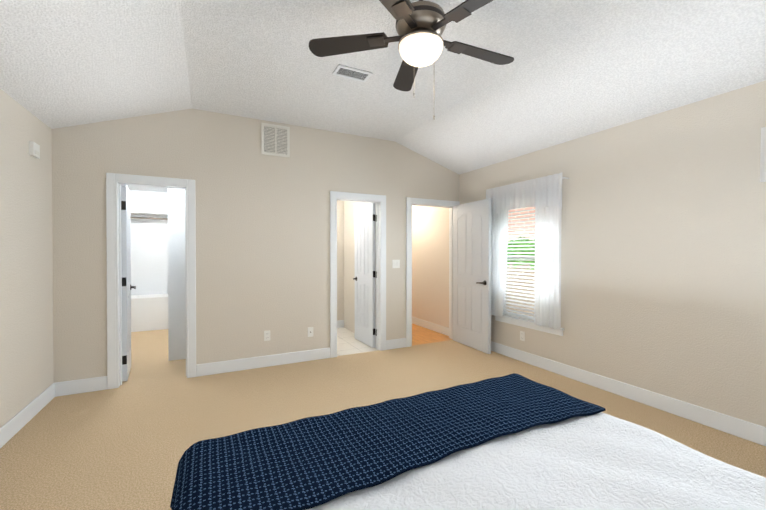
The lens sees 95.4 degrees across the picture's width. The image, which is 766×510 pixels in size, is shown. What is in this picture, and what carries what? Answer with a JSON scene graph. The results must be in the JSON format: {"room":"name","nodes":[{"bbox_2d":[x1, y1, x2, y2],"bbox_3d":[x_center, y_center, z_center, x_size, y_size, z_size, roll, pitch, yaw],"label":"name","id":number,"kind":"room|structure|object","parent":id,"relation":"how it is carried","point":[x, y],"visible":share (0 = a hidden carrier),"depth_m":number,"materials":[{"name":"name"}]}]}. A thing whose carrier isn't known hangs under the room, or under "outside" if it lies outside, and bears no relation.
{"room":"bedroom","nodes":[
{"label":"bedroom","id":0,"kind":"room"},
{"bbox_2d":[0,89,53,427],"bbox_3d":[-2.720,0.082,2.439,0.120,2.460,8.610,0,1,-27],"label":"wall","id":1,"kind":"structure","parent":0,"point":[26,316],"depth_m":2.71,"materials":[{"name":"beige paint"}]},
{"bbox_2d":[0,382,55,447],"bbox_3d":[-1.902,1.259,0.980,0.021,0.130,5.010,0,1,-27],"label":"baseboard","id":2,"kind":"structure","parent":1,"relation":"attached to","point":[24,416],"depth_m":2.68,"materials":[{"name":"white wood"}]},
{"bbox_2d":[29,141,39,158],"bbox_3d":[-2.843,-0.856,2.845,0.031,0.110,0.120,0,1,-27],"label":"alarm box","id":3,"kind":"object","parent":1,"relation":"attached to","point":[34,149],"visible":1,"depth_m":2.81,"materials":[{"name":"white plastic"}]},
{"bbox_2d":[129,190,167,294],"bbox_3d":[-2.473,0.052,7.315,4.700,2.440,0.120,0,1,-27],"label":"wall","id":4,"kind":"structure","parent":0,"point":[149,256],"depth_m":6.35,"materials":[{"name":"white paint"}]},
{"bbox_2d":[168,188,185,360],"bbox_3d":[-2.257,0.075,4.502,0.880,2.440,0.100,0,1,-27],"label":"wall","id":5,"kind":"structure","parent":0,"point":[176,287],"depth_m":4.30,"materials":[{"name":"white paint"}]},
{"bbox_2d":[52,109,458,382],"bbox_3d":[-0.964,-0.131,4.311,4.700,2.855,0.120,0,1,-27],"label":"wall","id":6,"kind":"structure","parent":0,"point":[262,243],"depth_m":3.90,"materials":[{"name":"beige paint"}]},
{"bbox_2d":[56,376,106,396],"bbox_3d":[-2.840,1.240,3.301,0.370,0.130,0.021,0,1,-27],"label":"baseboard","id":7,"kind":"structure","parent":6,"relation":"attached to","point":[63,388],"depth_m":3.29,"materials":[{"name":"white wood"}]},
{"bbox_2d":[121,185,135,381],"bbox_3d":[-2.817,0.284,3.798,0.165,2.018,0.584,0,1,-27],"label":"closet door","id":8,"kind":"structure","parent":6,"relation":"in","point":[127,287],"depth_m":3.57,"materials":[{"name":"white wood"}]},
{"bbox_2d":[106,173,195,388],"bbox_3d":[-2.367,0.252,3.609,0.760,2.100,0.156,0,1,-27],"label":"door frame","id":9,"kind":"structure","parent":6,"relation":"attached to","point":[115,182],"depth_m":3.47,"materials":[{"name":"white wood"}]},
{"bbox_2d":[196,348,329,376],"bbox_3d":[-1.331,1.234,4.061,1.490,0.130,0.016,0,1,-27],"label":"baseboard","id":10,"kind":"structure","parent":6,"relation":"attached to","point":[212,368],"depth_m":4.01,"materials":[{"name":"white wood"}]},
{"bbox_2d":[264,330,269,340],"bbox_3d":[-1.346,0.939,4.055,0.070,0.115,0.009,0,1,-27],"label":"electrical outlet plate","id":11,"kind":"object","parent":6,"relation":"attached to","point":[266,333],"depth_m":4.05,"materials":[{"name":"white plastic"}]},
{"bbox_2d":[261,122,289,157],"bbox_3d":[-1.255,-1.341,4.079,0.320,0.360,0.014,0,1,-27],"label":"air vent","id":12,"kind":"object","parent":6,"relation":"in","point":[275,140],"visible":1,"depth_m":4.07,"materials":[{"name":"grey metal"}]},
{"bbox_2d":[308,327,312,336],"bbox_3d":[-0.888,0.947,4.281,0.070,0.115,0.018,0,1,-27],"label":"electrical outlet plate","id":13,"kind":"object","parent":6,"relation":"attached to","point":[310,334],"depth_m":4.28,"materials":[{"name":"white plastic"}]},
{"bbox_2d":[330,191,385,357],"bbox_3d":[-0.343,0.244,4.626,0.790,2.100,0.156,0,1,-27],"label":"door frame","id":14,"kind":"structure","parent":6,"relation":"attached to","point":[379,201],"depth_m":4.68,"materials":[{"name":"white wood"}]},
{"bbox_2d":[353,203,375,347],"bbox_3d":[-0.275,0.273,5.091,0.158,2.018,0.614,0,1,-27],"label":"bathroom door","id":15,"kind":"structure","parent":6,"relation":"in","point":[364,239],"depth_m":5.02,"materials":[{"name":"white wood"}]},
{"bbox_2d":[392,260,399,267],"bbox_3d":[0.183,0.123,4.814,0.116,0.116,0.016,0,1,-27],"label":"switch plate","id":16,"kind":"object","parent":6,"relation":"attached to","point":[395,263],"visible":1,"depth_m":4.81,"materials":[{"name":"white plastic"}]},
{"bbox_2d":[386,338,405,349],"bbox_3d":[0.184,1.228,4.823,0.320,0.130,0.016,0,1,-27],"label":"baseboard","id":17,"kind":"structure","parent":6,"relation":"attached to","point":[394,343],"depth_m":4.81,"materials":[{"name":"white wood"}]},
{"bbox_2d":[406,197,459,346],"bbox_3d":[0.716,0.240,5.158,0.939,2.100,0.156,0,1,-27],"label":"door frame","id":18,"kind":"structure","parent":6,"relation":"attached to","point":[410,202],"depth_m":4.92,"materials":[{"name":"white wood"}]},
{"bbox_2d":[453,199,490,353],"bbox_3d":[1.216,0.275,4.884,0.160,2.018,0.800,0,1,-27],"label":"hall door","id":19,"kind":"structure","parent":6,"relation":"in","point":[472,274],"depth_m":4.82,"materials":[{"name":"white wood"}]},
{"bbox_2d":[337,200,343,319],"bbox_3d":[-1.432,0.064,5.879,1.590,2.440,0.120,0,1,-27],"label":"wall","id":20,"kind":"structure","parent":0,"point":[340,260],"depth_m":6.16,"materials":[{"name":"beige paint"}]},
{"bbox_2d":[337,320,343,327],"bbox_3d":[-1.402,1.219,5.828,1.590,0.130,0.016,0,1,-27],"label":"baseboard","id":21,"kind":"structure","parent":20,"relation":"attached to","point":[340,323],"depth_m":6.15,"materials":[{"name":"white wood"}]},
{"bbox_2d":[337,327,376,355],"bbox_3d":[-1.062,1.340,5.186,1.740,0.100,1.710,0,1,-27],"label":"floor","id":22,"kind":"structure","parent":0,"point":[348,343],"depth_m":5.03,"materials":[{"name":"beige tile"}]},
{"bbox_2d":[344,201,375,332],"bbox_3d":[-0.691,0.060,6.330,0.140,2.440,3.240,0,1,-27],"label":"wall","id":23,"kind":"structure","parent":0,"point":[349,281],"depth_m":5.90,"materials":[{"name":"beige paint"}]},
{"bbox_2d":[0,329,765,509],"bbox_3d":[-0.566,1.353,3.532,4.940,0.100,8.610,0,1,-27],"label":"floor carpet","id":24,"kind":"object","parent":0,"point":[125,445],"visible":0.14,"depth_m":2.90,"materials":[{"name":"beige carpet"}]},
{"bbox_2d":[130,211,167,331],"bbox_3d":[-3.944,0.081,6.200,1.050,2.400,0.530,0,1,-27],"label":"closet shelving","id":25,"kind":"object","parent":24,"relation":"on","point":[149,312],"visible":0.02,"depth_m":5.89,"materials":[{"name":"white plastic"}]},
{"bbox_2d":[170,373,765,509],"bbox_3d":[0.474,0.701,0.795,2.114,1.250,2.354,0,1,-27],"label":"bed","id":26,"kind":"object","parent":24,"relation":"on","point":[513,441],"visible":1,"depth_m":1.16,"materials":[{"name":"white"}]},
{"bbox_2d":[0,0,765,191],"bbox_3d":[-0.566,-1.393,3.510,4.940,0.557,8.610,0,1,-27],"label":"ceiling","id":27,"kind":"structure","parent":0,"point":[574,69],"depth_m":2.63,"materials":[{"name":"white paint"}]},
{"bbox_2d":[333,64,372,81],"bbox_3d":[-0.259,-1.541,2.963,0.300,0.013,0.160,0,1,-27],"label":"ceiling vent","id":28,"kind":"object","parent":27,"relation":"in","point":[352,73],"visible":0.96,"depth_m":2.95,"materials":[{"name":"grey metal"}]},
{"bbox_2d":[309,0,513,119],"bbox_3d":[0.260,-1.143,1.978,1.230,0.792,1.273,0,1,-27],"label":"fan","id":29,"kind":"object","parent":27,"relation":"hanging from","point":[420,26],"visible":1,"depth_m":1.93,"materials":[{"name":"brown wood"}]},
{"bbox_2d":[412,323,452,345],"bbox_3d":[-0.097,1.328,6.650,1.300,0.100,3.460,0,1,-27],"label":"floor","id":30,"kind":"structure","parent":0,"point":[421,335],"depth_m":5.50,"materials":[{"name":"orange wood"}]},
{"bbox_2d":[412,81,765,426],"bbox_3d":[1.585,0.039,4.603,0.124,2.510,8.610,0,1,-27],"label":"wall","id":31,"kind":"structure","parent":0,"point":[663,255],"depth_m":2.96,"materials":[{"name":"beige paint"}]},
{"bbox_2d":[412,316,448,335],"bbox_3d":[0.366,1.211,6.882,0.016,0.130,3.220,0,1,-27],"label":"baseboard","id":32,"kind":"structure","parent":31,"relation":"attached to","point":[444,330],"depth_m":5.95,"materials":[{"name":"white wood"}]},
{"bbox_2d":[503,207,534,316],"bbox_3d":[1.796,0.027,4.233,0.050,1.520,0.910,0,1,-27],"label":"window","id":33,"kind":"structure","parent":31,"relation":"in","point":[533,258],"depth_m":4.38,"materials":[{"name":"white plastic"}]},
{"bbox_2d":[503,209,534,320],"bbox_3d":[1.755,0.025,4.212,0.047,1.512,0.898,0,1,-27],"label":"window blinds","id":34,"kind":"object","parent":33,"relation":"attached to","point":[519,316],"visible":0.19,"depth_m":4.31,"materials":[{"name":"white plastic"}]},
{"bbox_2d":[520,331,524,340],"bbox_3d":[1.698,0.987,4.247,0.009,0.115,0.070,0,1,-27],"label":"electrical outlet plate","id":35,"kind":"object","parent":31,"relation":"attached to","point":[522,334],"depth_m":4.24,"materials":[{"name":"white plastic"}]},
{"bbox_2d":[495,315,563,335],"bbox_3d":[1.741,0.829,4.212,0.093,0.087,1.010,0,1,-27],"label":"window sill","id":36,"kind":"structure","parent":31,"relation":"attached to","point":[521,322],"depth_m":4.18,"materials":[{"name":"white wood"}]},
{"bbox_2d":[491,341,765,445],"bbox_3d":[2.283,1.242,3.072,0.020,0.130,4.990,0,1,-27],"label":"baseboard","id":37,"kind":"structure","parent":31,"relation":"attached to","point":[740,428],"depth_m":3.01,"materials":[{"name":"white wood"}]},
{"label":"outside","id":38,"kind":"structure","parent":0,"visible":0},
{"bbox_2d":[506,207,534,315],"bbox_3d":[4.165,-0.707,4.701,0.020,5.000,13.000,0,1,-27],"label":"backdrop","id":39,"kind":"structure","parent":38,"point":[520,226],"depth_m":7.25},
{"bbox_3d":[1.690,-0.817,4.173,0.077,0.013,1.120,0,1,-27],"label":"curtain rod","id":40,"kind":"object","parent":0,"visible":0},
{"bbox_2d":[491,210,508,316],"bbox_3d":[1.494,-0.007,4.484,0.058,1.595,0.340,0,1,-27],"label":"window curtain","id":41,"kind":"object","parent":40,"relation":"hanging from","point":[499,221],"depth_m":4.48,"materials":[{"name":"white fabric"}]},
{"bbox_2d":[486,172,561,214],"bbox_3d":[1.624,-0.684,4.141,0.047,0.365,1.120,0,1,-27],"label":"window valance","id":42,"kind":"object","parent":40,"relation":"hanging from","point":[545,191],"visible":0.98,"depth_m":4.03,"materials":[{"name":"white fabric"}]},
{"bbox_2d":[534,207,561,329],"bbox_3d":[1.816,-0.002,3.840,0.059,1.595,0.340,0,1,-27],"label":"window curtain","id":43,"kind":"object","parent":40,"relation":"hanging from","point":[547,308],"depth_m":3.85,"materials":[{"name":"white fabric"}]},
{"bbox_3d":[2.848,-0.798,1.868,0.077,0.013,1.120,0,1,-27],"label":"curtain rod","id":44,"kind":"object","parent":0,"visible":0},
{"bbox_2d":[760,127,765,181],"bbox_3d":[2.783,-0.666,1.836,0.047,0.365,1.120,0,1,-27],"label":"window valance","id":45,"kind":"object","parent":44,"relation":"hanging from","point":[763,157],"visible":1,"depth_m":2.33,"materials":[{"name":"white fabric"}]}
]}

